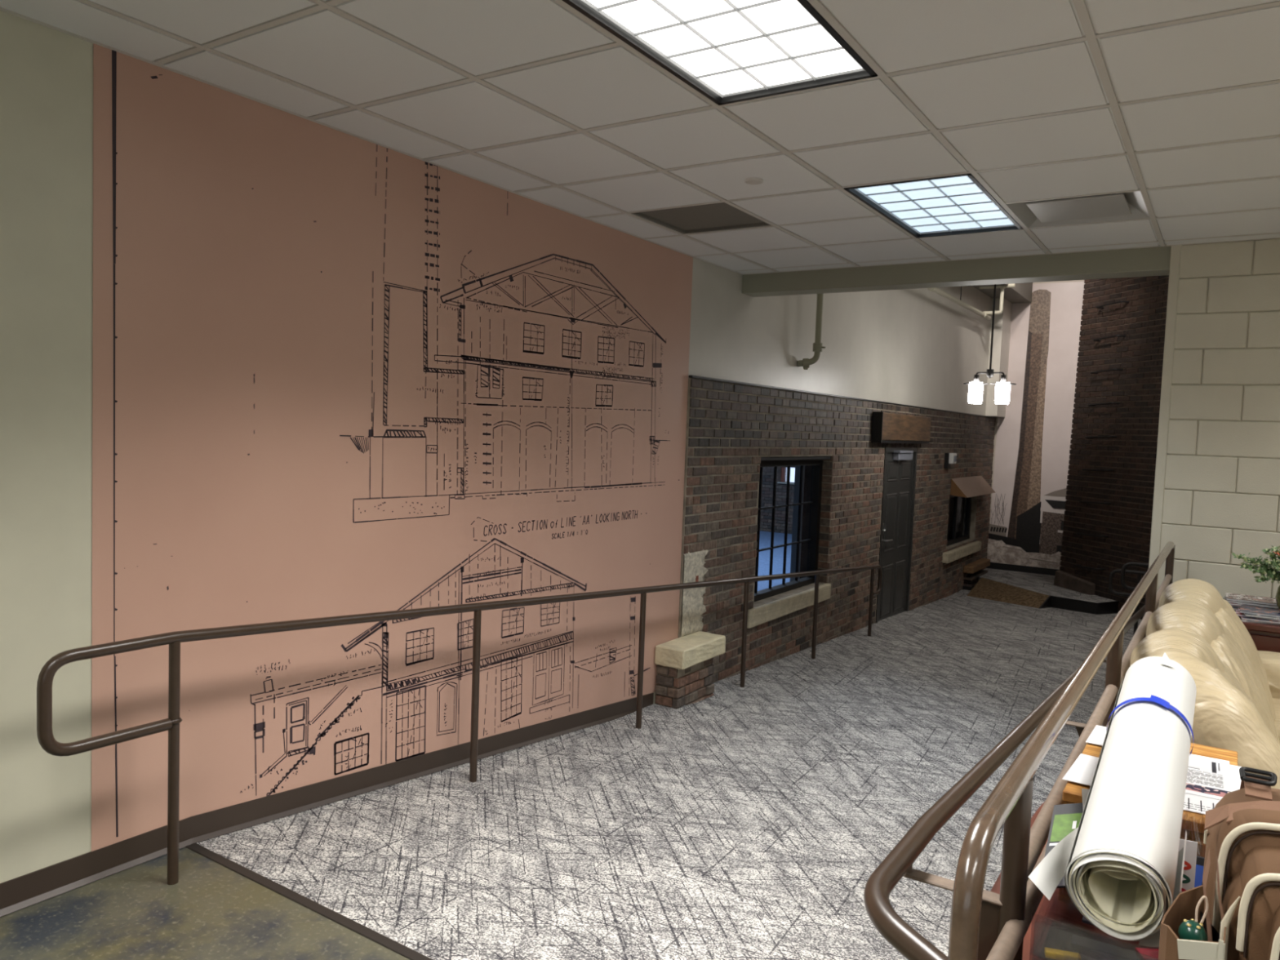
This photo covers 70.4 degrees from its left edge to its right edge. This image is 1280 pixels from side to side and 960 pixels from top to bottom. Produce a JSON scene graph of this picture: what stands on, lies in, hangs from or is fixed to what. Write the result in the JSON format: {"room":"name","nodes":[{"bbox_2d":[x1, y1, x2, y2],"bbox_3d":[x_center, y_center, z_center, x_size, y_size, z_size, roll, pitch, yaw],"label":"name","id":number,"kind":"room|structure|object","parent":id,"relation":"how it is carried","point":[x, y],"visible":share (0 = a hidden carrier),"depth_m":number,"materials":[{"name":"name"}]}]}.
{"room":"office building hallway","nodes":[
{"label":"office building hallway","id":0,"kind":"room"},
{"bbox_2d":[0,846,409,959],"bbox_3d":[-0.042,1.695,-0.789,7.600,0.100,5.140,4,4,33],"label":"floor","id":1,"kind":"structure","parent":0,"point":[213,912],"depth_m":2.83,"materials":[{"name":"concrete"}]},
{"bbox_2d":[185,842,432,959],"bbox_3d":[-0.476,1.463,2.578,2.860,0.064,0.038,4,4,33],"label":"trim","id":2,"kind":"structure","parent":1,"relation":"on","point":[342,920],"depth_m":2.96,"materials":[{"name":"black vinyl"}]},
{"bbox_2d":[0,10,992,883],"bbox_3d":[0.568,-1.072,6.762,0.256,6.600,18.600,4,4,33],"label":"wall","id":3,"kind":"structure","parent":0,"point":[46,73],"depth_m":2.92,"materials":[{"name":"beige paint"}]},
{"bbox_2d":[0,692,653,916],"bbox_3d":[-2.167,1.455,2.592,0.022,0.366,8.290,4,4,33],"label":"baseboard","id":4,"kind":"structure","parent":3,"relation":"attached to","point":[24,891],"depth_m":3.62,"materials":[{"name":"brown plastic"}]},
{"bbox_2d":[91,43,693,851],"bbox_3d":[-0.752,0.012,4.617,0.001,2.967,3.870,4,4,33],"label":"mural","id":5,"kind":"object","parent":3,"relation":"attached to","point":[335,372],"visible":0.98,"depth_m":3.85,"materials":[{"name":"paper"}]},
{"bbox_2d":[797,293,825,369],"bbox_3d":[1.473,-1.660,7.663,0.222,1.462,0.115,2,3,-2],"label":"pipe","id":6,"kind":"object","parent":3,"relation":"attached to","point":[817,345],"visible":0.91,"depth_m":7.67,"materials":[{"name":"white metal"}]},
{"bbox_2d":[985,297,1012,417],"bbox_3d":[5.497,-2.729,13.764,0.164,3.530,0.600,4,4,33],"label":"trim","id":7,"kind":"structure","parent":3,"relation":"attached to","point":[1002,328],"depth_m":13.59,"materials":[{"name":"paint"}]},
{"bbox_2d":[972,282,1032,303],"bbox_3d":[3.958,-2.910,11.119,0.444,0.580,6.700,4,4,33],"label":"ceiling","id":8,"kind":"structure","parent":3,"relation":"attached to","point":[1021,292],"depth_m":13.21,"materials":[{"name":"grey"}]},
{"bbox_2d":[0,0,1279,275],"bbox_3d":[1.244,-1.274,0.848,7.600,0.202,9.450,4,4,33],"label":"ceiling","id":9,"kind":"structure","parent":0,"point":[1175,103],"depth_m":3.27,"materials":[{"name":"white tile"}]},
{"bbox_2d":[631,202,770,234],"bbox_3d":[0.349,-1.465,5.051,0.585,0.024,0.585,4,4,33],"label":"ceiling vent","id":10,"kind":"object","parent":9,"relation":"in","point":[721,215],"visible":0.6,"depth_m":5.10,"materials":[{"name":"grey metal"}]},
{"bbox_2d":[562,0,877,105],"bbox_3d":[0.202,-1.329,2.602,0.582,0.037,1.191,4,4,33],"label":"recessed light","id":11,"kind":"object","parent":9,"relation":"in","point":[729,51],"visible":0.95,"depth_m":2.78,"materials":[{"name":"black paint"}]},
{"bbox_2d":[744,177,763,184],"bbox_3d":[0.530,-1.389,4.220,0.086,0.010,0.086,4,4,33],"label":"sprinkler cover","id":12,"kind":"object","parent":9,"relation":"attached to","point":[748,180],"visible":1,"depth_m":4.20,"materials":[{"name":"grey"}]},
{"bbox_2d":[843,173,1022,238],"bbox_3d":[1.536,-1.397,4.644,0.582,0.037,1.191,4,4,33],"label":"recessed light","id":13,"kind":"object","parent":9,"relation":"in","point":[957,204],"visible":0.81,"depth_m":4.64,"materials":[{"name":"black paint"}]},
{"bbox_2d":[1007,191,1150,227],"bbox_3d":[2.214,-1.413,4.564,0.582,0.118,0.582,4,4,33],"label":"ceiling vent","id":14,"kind":"object","parent":9,"relation":"in","point":[1130,205],"visible":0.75,"depth_m":4.59,"materials":[{"name":"white metal"}]},
{"bbox_2d":[195,589,1142,959],"bbox_3d":[3.373,1.572,8.525,2.880,0.670,14.130,4,4,33],"label":"floor","id":15,"kind":"structure","parent":0,"point":[753,821],"depth_m":4.01,"materials":[{"name":"carpet"}]},
{"bbox_2d":[36,564,882,884],"bbox_3d":[0.321,1.113,5.978,0.052,1.412,7.784,4,4,33],"label":"handrail","id":16,"kind":"object","parent":15,"relation":"on","point":[46,740],"visible":0.95,"depth_m":3.21,"materials":[{"name":"brown metal"}]},
{"bbox_2d":[654,631,725,708],"bbox_3d":[0.345,1.340,6.241,0.230,0.484,0.594,4,4,33],"label":"brick pedestal","id":17,"kind":"object","parent":15,"relation":"on","point":[685,669],"visible":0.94,"depth_m":6.07,"materials":[{"name":"stone"}]},
{"bbox_2d":[962,558,990,590],"bbox_3d":[4.973,1.391,13.407,0.140,0.350,1.100,4,4,33],"label":"footing","id":18,"kind":"object","parent":15,"relation":"on","point":[974,568],"visible":0.75,"depth_m":13.11,"materials":[{"name":"brick"}]},
{"bbox_2d":[966,577,1051,608],"bbox_3d":[4.883,1.540,12.415,0.643,0.160,1.574,1,3,-15],"label":"ramp","id":19,"kind":"object","parent":15,"relation":"on","point":[986,588],"visible":0.96,"depth_m":12.27,"materials":[{"name":"beige carpet"}]},
{"bbox_2d":[863,541,1175,959],"bbox_3d":[2.460,1.170,4.547,0.221,1.620,7.803,4,4,33],"label":"guardrail","id":20,"kind":"object","parent":15,"relation":"on","point":[985,925],"visible":0.66,"depth_m":1.53,"materials":[{"name":"brown metal"}]},
{"bbox_2d":[978,568,1114,603],"bbox_3d":[6.032,1.538,13.269,2.160,0.150,3.280,4,4,33],"label":"platform","id":21,"kind":"object","parent":15,"relation":"on","point":[1038,583],"visible":0.35,"depth_m":12.88,"materials":[{"name":"carpet"}]},
{"bbox_2d":[1050,595,1119,614],"bbox_3d":[5.840,1.623,11.656,1.029,0.153,0.414,3,3,7],"label":"trim","id":22,"kind":"structure","parent":21,"relation":"attached to","point":[1108,607],"depth_m":11.61,"materials":[{"name":"black paint"}]},
{"bbox_2d":[757,530,791,591],"bbox_3d":[-1.142,1.339,14.291,10.700,0.100,13.600,4,4,33],"label":"floor","id":23,"kind":"structure","parent":0,"point":[765,536],"depth_m":15.58,"materials":[{"name":"blue carpet"}]},
{"bbox_2d":[789,465,804,582],"bbox_3d":[1.984,-0.675,10.809,0.110,4.550,0.300,4,4,33],"label":"trim","id":24,"kind":"structure","parent":23,"relation":"on","point":[797,478],"depth_m":10.75,"materials":[{"name":"grey metal"}]},
{"bbox_2d":[760,466,795,533],"bbox_3d":[2.657,-1.169,19.843,10.700,4.550,0.215,4,4,33],"label":"wall","id":25,"kind":"structure","parent":0,"point":[767,472],"depth_m":19.60,"materials":[{"name":"brick"}]},
{"bbox_2d":[777,466,794,484],"bbox_3d":[3.214,-0.092,19.426,0.500,0.350,0.175,4,4,33],"label":"window","id":26,"kind":"structure","parent":25,"relation":"in","point":[784,475],"depth_m":19.51,"materials":[{"name":"grey"}]},
{"bbox_2d":[677,377,995,683],"bbox_3d":[2.827,0.463,10.291,0.186,2.600,9.510,4,4,33],"label":"brick wall","id":27,"kind":"structure","parent":0,"point":[730,427],"depth_m":8.11,"materials":[{"name":"brick"}]},
{"bbox_2d":[746,455,831,628],"bbox_3d":[1.266,0.466,7.863,0.216,1.350,1.723,4,4,33],"label":"window","id":28,"kind":"structure","parent":27,"relation":"in","point":[759,615],"depth_m":8.05,"materials":[{"name":"black paint"}]},
{"bbox_2d":[688,375,995,417],"bbox_3d":[2.942,-0.839,10.173,0.032,0.016,9.508,4,4,33],"label":"trim","id":29,"kind":"structure","parent":27,"relation":"attached to","point":[689,376],"depth_m":7.99,"materials":[{"name":"black paint"}]},
{"bbox_2d":[875,447,917,622],"bbox_3d":[2.879,0.646,10.316,0.228,2.035,1.180,4,4,33],"label":"door","id":30,"kind":"structure","parent":27,"relation":"in","point":[898,499],"depth_m":10.31,"materials":[{"name":"grey"}]},
{"bbox_2d":[871,411,931,444],"bbox_3d":[2.918,-0.566,10.054,0.108,0.318,1.790,4,4,33],"label":"lintel","id":31,"kind":"object","parent":27,"relation":"attached to","point":[886,428],"visible":1,"depth_m":9.78,"materials":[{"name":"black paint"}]},
{"bbox_2d":[944,453,956,468],"bbox_3d":[4.056,-0.252,11.836,0.112,0.200,0.220,4,4,33],"label":"fire alarm strobe","id":32,"kind":"object","parent":27,"relation":"attached to","point":[949,458],"visible":1,"depth_m":11.76,"materials":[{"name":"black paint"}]},
{"bbox_2d":[942,494,981,563],"bbox_3d":[4.438,0.608,12.834,0.372,0.922,1.904,4,4,33],"label":"window","id":33,"kind":"structure","parent":27,"relation":"in","point":[954,554],"depth_m":12.91,"materials":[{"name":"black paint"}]},
{"bbox_2d":[950,475,995,497],"bbox_3d":[4.719,0.084,12.794,0.220,0.240,1.730,4,4,33],"label":"canopy","id":34,"kind":"object","parent":27,"relation":"attached to","point":[967,486],"visible":1,"depth_m":12.56,"materials":[{"name":"beige metal"}]},
{"bbox_2d":[800,465,964,578],"bbox_3d":[3.479,-0.657,11.446,0.120,4.550,13.000,4,4,33],"label":"wall","id":35,"kind":"structure","parent":0,"point":[807,478],"depth_m":8.72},
{"bbox_2d":[988,280,1084,526],"bbox_3d":[8.192,-1.371,12.527,6.900,6.300,0.200,4,4,33],"label":"wall","id":36,"kind":"structure","parent":0,"point":[1071,281],"depth_m":14.16,"materials":[{"name":"paint"}]},
{"bbox_2d":[986,562,1057,575],"bbox_3d":[6.087,1.381,13.859,1.530,0.100,0.025,4,4,33],"label":"baseboard","id":37,"kind":"structure","parent":36,"relation":"attached to","point":[1042,571],"depth_m":13.97,"materials":[{"name":"black paint"}]},
{"bbox_2d":[986,281,1084,569],"bbox_3d":[6.054,-0.822,13.804,1.280,4.300,0.022,4,4,33],"label":"mural","id":38,"kind":"object","parent":36,"relation":"attached to","point":[1033,438],"visible":0.91,"depth_m":13.81,"materials":[{"name":"paper"}]},
{"bbox_2d":[1156,238,1279,608],"bbox_3d":[4.989,0.442,4.195,4.562,3.400,0.209,4,4,33],"label":"wall","id":39,"kind":"structure","parent":0,"point":[1222,487],"depth_m":5.14,"materials":[{"name":"beige brick"}]},
{"bbox_2d":[1148,244,1181,591],"bbox_3d":[3.099,0.195,5.421,0.052,3.118,0.219,4,4,33],"label":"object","id":40,"kind":"structure","parent":39,"relation":"attached to","point":[1175,251],"depth_m":5.29,"materials":[{"name":"grey paint"}]},
{"bbox_3d":[5.970,-4.315,8.683,6.800,0.150,9.100,4,4,33],"label":"ceiling","id":41,"kind":"structure","parent":0,"visible":0},
{"bbox_2d":[927,283,1015,319],"bbox_3d":[3.650,-3.268,10.472,0.460,2.215,5.300,4,4,33],"label":"pipe","id":42,"kind":"object","parent":41,"relation":"hanging from","point":[985,314],"visible":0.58,"depth_m":12.28,"materials":[{"name":"white metal"}]},
{"bbox_2d":[963,284,1016,404],"bbox_3d":[3.579,-2.550,9.049,0.504,3.570,0.244,4,4,33],"label":"pendant light","id":43,"kind":"object","parent":41,"relation":"hanging from","point":[975,392],"visible":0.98,"depth_m":9.10,"materials":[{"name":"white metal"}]},
{"bbox_2d":[973,374,978,381],"bbox_3d":[3.413,-1.037,9.207,0.052,0.060,0.051,4,4,33],"label":"socket","id":44,"kind":"object","parent":43,"relation":"attached to","point":[975,376],"depth_m":9.19,"materials":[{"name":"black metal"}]},
{"bbox_2d":[1000,374,1006,381],"bbox_3d":[3.631,-1.020,9.065,0.052,0.060,0.051,4,4,33],"label":"socket","id":45,"kind":"object","parent":43,"relation":"attached to","point":[1002,376],"depth_m":9.05,"materials":[{"name":"black metal"}]},
{"bbox_3d":[3.872,1.654,2.449,4.580,0.100,4.560,4,4,33],"label":"floor","id":46,"kind":"structure","parent":0,"visible":0},
{"bbox_2d":[990,801,1159,959],"bbox_3d":[1.131,1.195,1.691,0.900,0.700,1.360,4,4,33],"label":"side table","id":47,"kind":"object","parent":46,"relation":"on","point":[1046,926],"visible":0.04,"depth_m":1.69,"materials":[{"name":"red wood"}]},
{"bbox_2d":[1053,927,1138,959],"bbox_3d":[0.739,0.759,1.444,0.190,0.168,0.258,4,4,33],"label":"drawer organizer","id":48,"kind":"object","parent":47,"relation":"on","point":[1065,940],"visible":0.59,"depth_m":1.56,"materials":[{"name":"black plastic"}]},
{"bbox_2d":[1044,946,1081,959],"bbox_3d":[0.649,0.730,1.393,0.050,0.010,0.014,3,3,16],"label":"stationery","id":49,"kind":"object","parent":48,"relation":"in","point":[1052,953],"visible":1,"depth_m":1.39,"materials":[{"name":"yellow"}]},
{"bbox_2d":[1044,802,1083,888],"bbox_3d":[0.782,0.653,1.633,0.088,0.099,0.228,4,4,30],"label":"brochure","id":50,"kind":"object","parent":48,"relation":"on","point":[1066,818],"visible":0.32,"depth_m":1.68,"materials":[{"name":"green paper"}]},
{"bbox_2d":[1081,788,1089,809],"bbox_3d":[0.825,0.627,1.633,0.048,0.073,0.195,3,4,22],"label":"sheet","id":51,"kind":"object","parent":50,"relation":"on","point":[1085,792],"visible":0.14,"depth_m":1.71,"materials":[{"name":"white paper"}]},
{"bbox_2d":[1061,946,1095,959],"bbox_3d":[0.718,0.778,1.468,0.070,0.010,0.020,5,5,44],"label":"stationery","id":52,"kind":"object","parent":48,"relation":"in","point":[1082,957],"visible":0.38,"depth_m":1.48,"materials":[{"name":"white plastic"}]},
{"bbox_2d":[1081,915,1095,926],"bbox_3d":[0.795,0.732,1.489,0.120,0.006,0.050,4,4,33],"label":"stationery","id":53,"kind":"object","parent":48,"relation":"on","point":[1084,919],"visible":0.18,"depth_m":1.50,"materials":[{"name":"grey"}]},
{"bbox_2d":[1071,934,1136,959],"bbox_3d":[0.723,0.732,1.416,0.090,0.008,0.030,4,4,27],"label":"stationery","id":54,"kind":"object","parent":48,"relation":"in","point":[1080,943],"visible":1,"depth_m":1.41,"materials":[{"name":"grey"}]},
{"bbox_2d":[1028,653,1196,946],"bbox_3d":[0.892,0.524,1.661,0.203,0.280,0.825,4,4,33],"label":"paper roll","id":55,"kind":"object","parent":48,"relation":"on","point":[1122,868],"visible":1,"depth_m":1.44,"materials":[{"name":"beige paper"}]},
{"bbox_2d":[1134,947,1159,959],"bbox_3d":[0.793,0.734,1.395,0.050,0.012,0.030,2,3,4],"label":"stationery","id":56,"kind":"object","parent":48,"relation":"in","point":[1142,953],"visible":0.62,"depth_m":1.40,"materials":[{"name":"red"}]},
{"bbox_2d":[1057,726,1237,904],"bbox_3d":[1.080,0.719,1.911,0.288,0.220,0.516,4,4,33],"label":"box","id":57,"kind":"object","parent":47,"relation":"on","point":[1193,824],"visible":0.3,"depth_m":1.77,"materials":[{"name":"orange cardboard"}]},
{"bbox_2d":[1062,753,1098,786],"bbox_3d":[0.963,0.602,1.852,0.150,0.001,0.190,4,4,36],"label":"leaflet","id":58,"kind":"object","parent":57,"relation":"on","point":[1082,771],"visible":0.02,"depth_m":1.87,"materials":[{"name":"white paper"}]},
{"bbox_2d":[1085,724,1106,746],"bbox_3d":[1.102,0.595,2.084,0.120,0.001,0.155,4,4,35],"label":"leaflet","id":59,"kind":"object","parent":57,"relation":"on","point":[1097,736],"visible":0.09,"depth_m":2.10,"materials":[{"name":"white paper"}]},
{"bbox_2d":[1183,792,1220,814],"bbox_3d":[1.068,0.616,1.749,0.180,0.001,0.140,4,4,31],"label":"leaflet","id":60,"kind":"object","parent":57,"relation":"on","point":[1194,803],"visible":0.3,"depth_m":1.73,"materials":[{"name":"white paper"}]},
{"bbox_2d":[1185,753,1232,799],"bbox_3d":[1.134,0.608,1.896,0.200,0.001,0.270,4,4,31],"label":"leaflet","id":61,"kind":"object","parent":57,"relation":"on","point":[1207,777],"visible":0.37,"depth_m":1.86,"materials":[{"name":"white paper"}]},
{"bbox_2d":[1185,782,1230,796],"bbox_3d":[1.085,0.611,1.815,0.200,0.001,0.040,4,4,31],"label":"photo","id":62,"kind":"object","parent":61,"relation":"on","point":[1193,788],"depth_m":1.79},
{"bbox_2d":[1229,764,1241,791],"bbox_3d":[1.177,0.613,1.880,0.140,0.001,0.216,4,4,30],"label":"leaflet","id":63,"kind":"object","parent":57,"relation":"on","point":[1236,780],"visible":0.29,"depth_m":1.88,"materials":[{"name":"white paper"}]},
{"bbox_2d":[1178,839,1197,892],"bbox_3d":[0.897,0.668,1.538,0.074,0.121,0.031,4,4,33],"label":"card","id":64,"kind":"object","parent":47,"relation":"on","point":[1190,857],"visible":0.18,"depth_m":1.52,"materials":[{"name":"white paper"}]},
{"bbox_2d":[1194,855,1204,887],"bbox_3d":[0.960,0.703,1.601,0.072,0.080,0.030,4,4,33],"label":"booklet","id":65,"kind":"object","parent":47,"relation":"on","point":[1200,860],"visible":0.02,"depth_m":1.59,"materials":[{"name":"blue paper"}]},
{"bbox_2d":[1158,766,1279,959],"bbox_3d":[0.853,0.636,1.136,0.309,0.457,0.416,5,5,45],"label":"backpack","id":66,"kind":"object","parent":47,"relation":"on","point":[1241,885],"visible":1,"depth_m":1.13,"materials":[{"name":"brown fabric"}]},
{"bbox_2d":[1177,895,1208,941],"bbox_3d":[0.683,0.567,1.122,0.031,0.104,0.033,4,4,33],"label":"ornament","id":67,"kind":"object","parent":66,"relation":"in","point":[1191,929],"visible":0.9,"depth_m":1.11,"materials":[{"name":"teal ceramic"}]},
{"bbox_2d":[1129,578,1279,789],"bbox_3d":[2.470,1.000,3.247,1.203,1.010,2.665,4,4,33],"label":"leather sofa","id":68,"kind":"object","parent":46,"relation":"on","point":[1237,708],"visible":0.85,"depth_m":2.91,"materials":[{"name":"beige leather"}]},
{"bbox_2d":[1215,660,1257,710],"bbox_3d":[1.847,0.847,2.777,0.273,0.532,0.752,4,4,33],"label":"cushion","id":69,"kind":"object","parent":68,"relation":"on","point":[1232,695],"depth_m":2.50,"materials":[{"name":"beige fabric"}]},
{"bbox_2d":[1213,599,1275,721],"bbox_3d":[2.635,0.806,3.981,0.275,0.531,0.752,4,4,33],"label":"cushion","id":70,"kind":"object","parent":68,"relation":"on","point":[1265,668],"depth_m":3.87,"materials":[{"name":"beige leather"}]},
{"bbox_2d":[1210,623,1279,742],"bbox_3d":[2.241,0.827,3.379,0.275,0.532,0.752,4,4,33],"label":"cushion","id":71,"kind":"object","parent":68,"relation":"on","point":[1223,642],"depth_m":3.24,"materials":[{"name":"beige leather"}]},
{"bbox_2d":[1272,697,1279,740],"bbox_3d":[2.929,1.122,3.800,0.748,0.240,0.744,4,4,33],"label":"seat cushion","id":72,"kind":"object","parent":68,"relation":"on","point":[1276,716],"depth_m":3.84,"materials":[{"name":"beige fabric"}]},
{"bbox_2d":[1241,621,1279,652],"bbox_3d":[3.661,1.109,4.504,1.240,0.735,0.600,4,4,33],"label":"side table","id":73,"kind":"object","parent":46,"relation":"on","point":[1265,637],"visible":0.02,"depth_m":4.51,"materials":[{"name":"brown wood"}]},
{"bbox_2d":[1238,616,1279,625],"bbox_3d":[3.196,0.712,4.627,0.270,0.009,0.210,4,4,24],"label":"magazine","id":74,"kind":"object","parent":73,"relation":"on","point":[1245,620],"visible":0.11,"depth_m":4.56,"materials":[{"name":"white paper"}]},
{"bbox_2d":[1240,616,1279,623],"bbox_3d":[3.208,0.704,4.607,0.270,0.009,0.210,4,4,30],"label":"magazine","id":75,"kind":"object","parent":74,"relation":"on","point":[1242,617],"visible":0.33,"depth_m":4.55,"materials":[{"name":"white paper"}]},
{"bbox_2d":[1235,608,1279,621],"bbox_3d":[3.203,0.693,4.635,0.270,0.009,0.210,5,4,39],"label":"magazine","id":76,"kind":"object","parent":75,"relation":"on","point":[1237,611],"visible":0.41,"depth_m":4.60,"materials":[{"name":"white paper"}]},
{"bbox_2d":[1240,607,1279,619],"bbox_3d":[3.223,0.686,4.609,0.270,0.009,0.210,4,4,27],"label":"magazine","id":77,"kind":"object","parent":76,"relation":"on","point":[1245,614],"visible":0.44,"depth_m":4.55,"materials":[{"name":"white paper"}]},
{"bbox_2d":[1240,604,1279,617],"bbox_3d":[3.220,0.675,4.622,0.270,0.009,0.210,4,4,35],"label":"magazine","id":78,"kind":"object","parent":77,"relation":"on","point":[1244,609],"visible":1,"depth_m":4.62,"materials":[{"name":"white paper"}]},
{"bbox_2d":[1231,545,1279,609],"bbox_3d":[3.242,0.486,4.616,0.421,0.369,0.216,4,4,33],"label":"flower vase","id":79,"kind":"object","parent":78,"relation":"on","point":[1271,573],"visible":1,"depth_m":4.62,"materials":[{"name":"green glass"}]},
{"bbox_3d":[3.316,0.701,4.883,0.280,0.011,0.210,4,4,33],"label":"magazine","id":80,"kind":"object","parent":73,"relation":"on","visible":0},
{"bbox_3d":[3.328,0.691,4.863,0.280,0.011,0.210,4,4,27],"label":"magazine","id":81,"kind":"object","parent":80,"relation":"on","visible":0},
{"bbox_3d":[3.308,0.677,4.887,0.280,0.011,0.210,5,4,36],"label":"magazine","id":82,"kind":"object","parent":81,"relation":"on","visible":0},
{"bbox_2d":[1228,602,1279,609],"bbox_3d":[3.326,0.667,4.876,0.280,0.011,0.210,4,4,30],"label":"magazine","id":83,"kind":"object","parent":82,"relation":"on","point":[1230,603],"visible":0.19,"depth_m":4.82,"materials":[{"name":"white paper"}]},
{"bbox_2d":[1222,595,1278,608],"bbox_3d":[3.304,0.655,4.878,0.280,0.011,0.210,5,4,38],"label":"magazine","id":84,"kind":"object","parent":83,"relation":"on","point":[1224,597],"visible":0.37,"depth_m":4.80,"materials":[{"name":"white paper"}]},
{"bbox_2d":[1225,592,1276,605],"bbox_3d":[3.318,0.644,4.880,0.280,0.011,0.210,4,4,31],"label":"magazine","id":85,"kind":"object","parent":84,"relation":"on","point":[1231,597],"visible":1,"depth_m":4.86,"materials":[{"name":"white paper"}]},
{"bbox_3d":[3.504,-2.701,5.077,6.800,2.940,0.180,4,4,33],"label":"wall","id":86,"kind":"structure","parent":0,"visible":0},
{"bbox_2d":[742,245,1171,297],"bbox_3d":[2.006,-1.390,6.088,2.844,0.162,0.200,4,4,33],"label":"beam","id":87,"kind":"structure","parent":86,"relation":"attached to","point":[1147,261],"depth_m":5.91,"materials":[{"name":"beige paint"}]},
{"bbox_3d":[7.721,2.016,8.406,4.580,0.120,9.600,4,4,33],"label":"floor","id":88,"kind":"structure","parent":0,"visible":0},
{"bbox_2d":[1053,275,1168,619],"bbox_3d":[7.265,-1.275,11.570,3.383,6.050,2.340,4,4,33],"label":"brick column","id":89,"kind":"structure","parent":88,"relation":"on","point":[1110,486],"depth_m":11.86,"materials":[{"name":"brown brick"}]},
{"bbox_2d":[1108,568,1146,635],"bbox_3d":[6.601,1.476,8.881,3.639,0.819,0.038,4,4,33],"label":"handrail","id":90,"kind":"object","parent":88,"relation":"on","point":[1138,573],"visible":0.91,"depth_m":9.74,"materials":[{"name":"black metal"}]},
{"bbox_2d":[1120,561,1148,592],"bbox_3d":[6.242,1.414,8.158,3.459,0.999,0.038,4,4,33],"label":"handrail","id":91,"kind":"object","parent":88,"relation":"on","point":[1125,566],"visible":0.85,"depth_m":9.03,"materials":[{"name":"black metal"}]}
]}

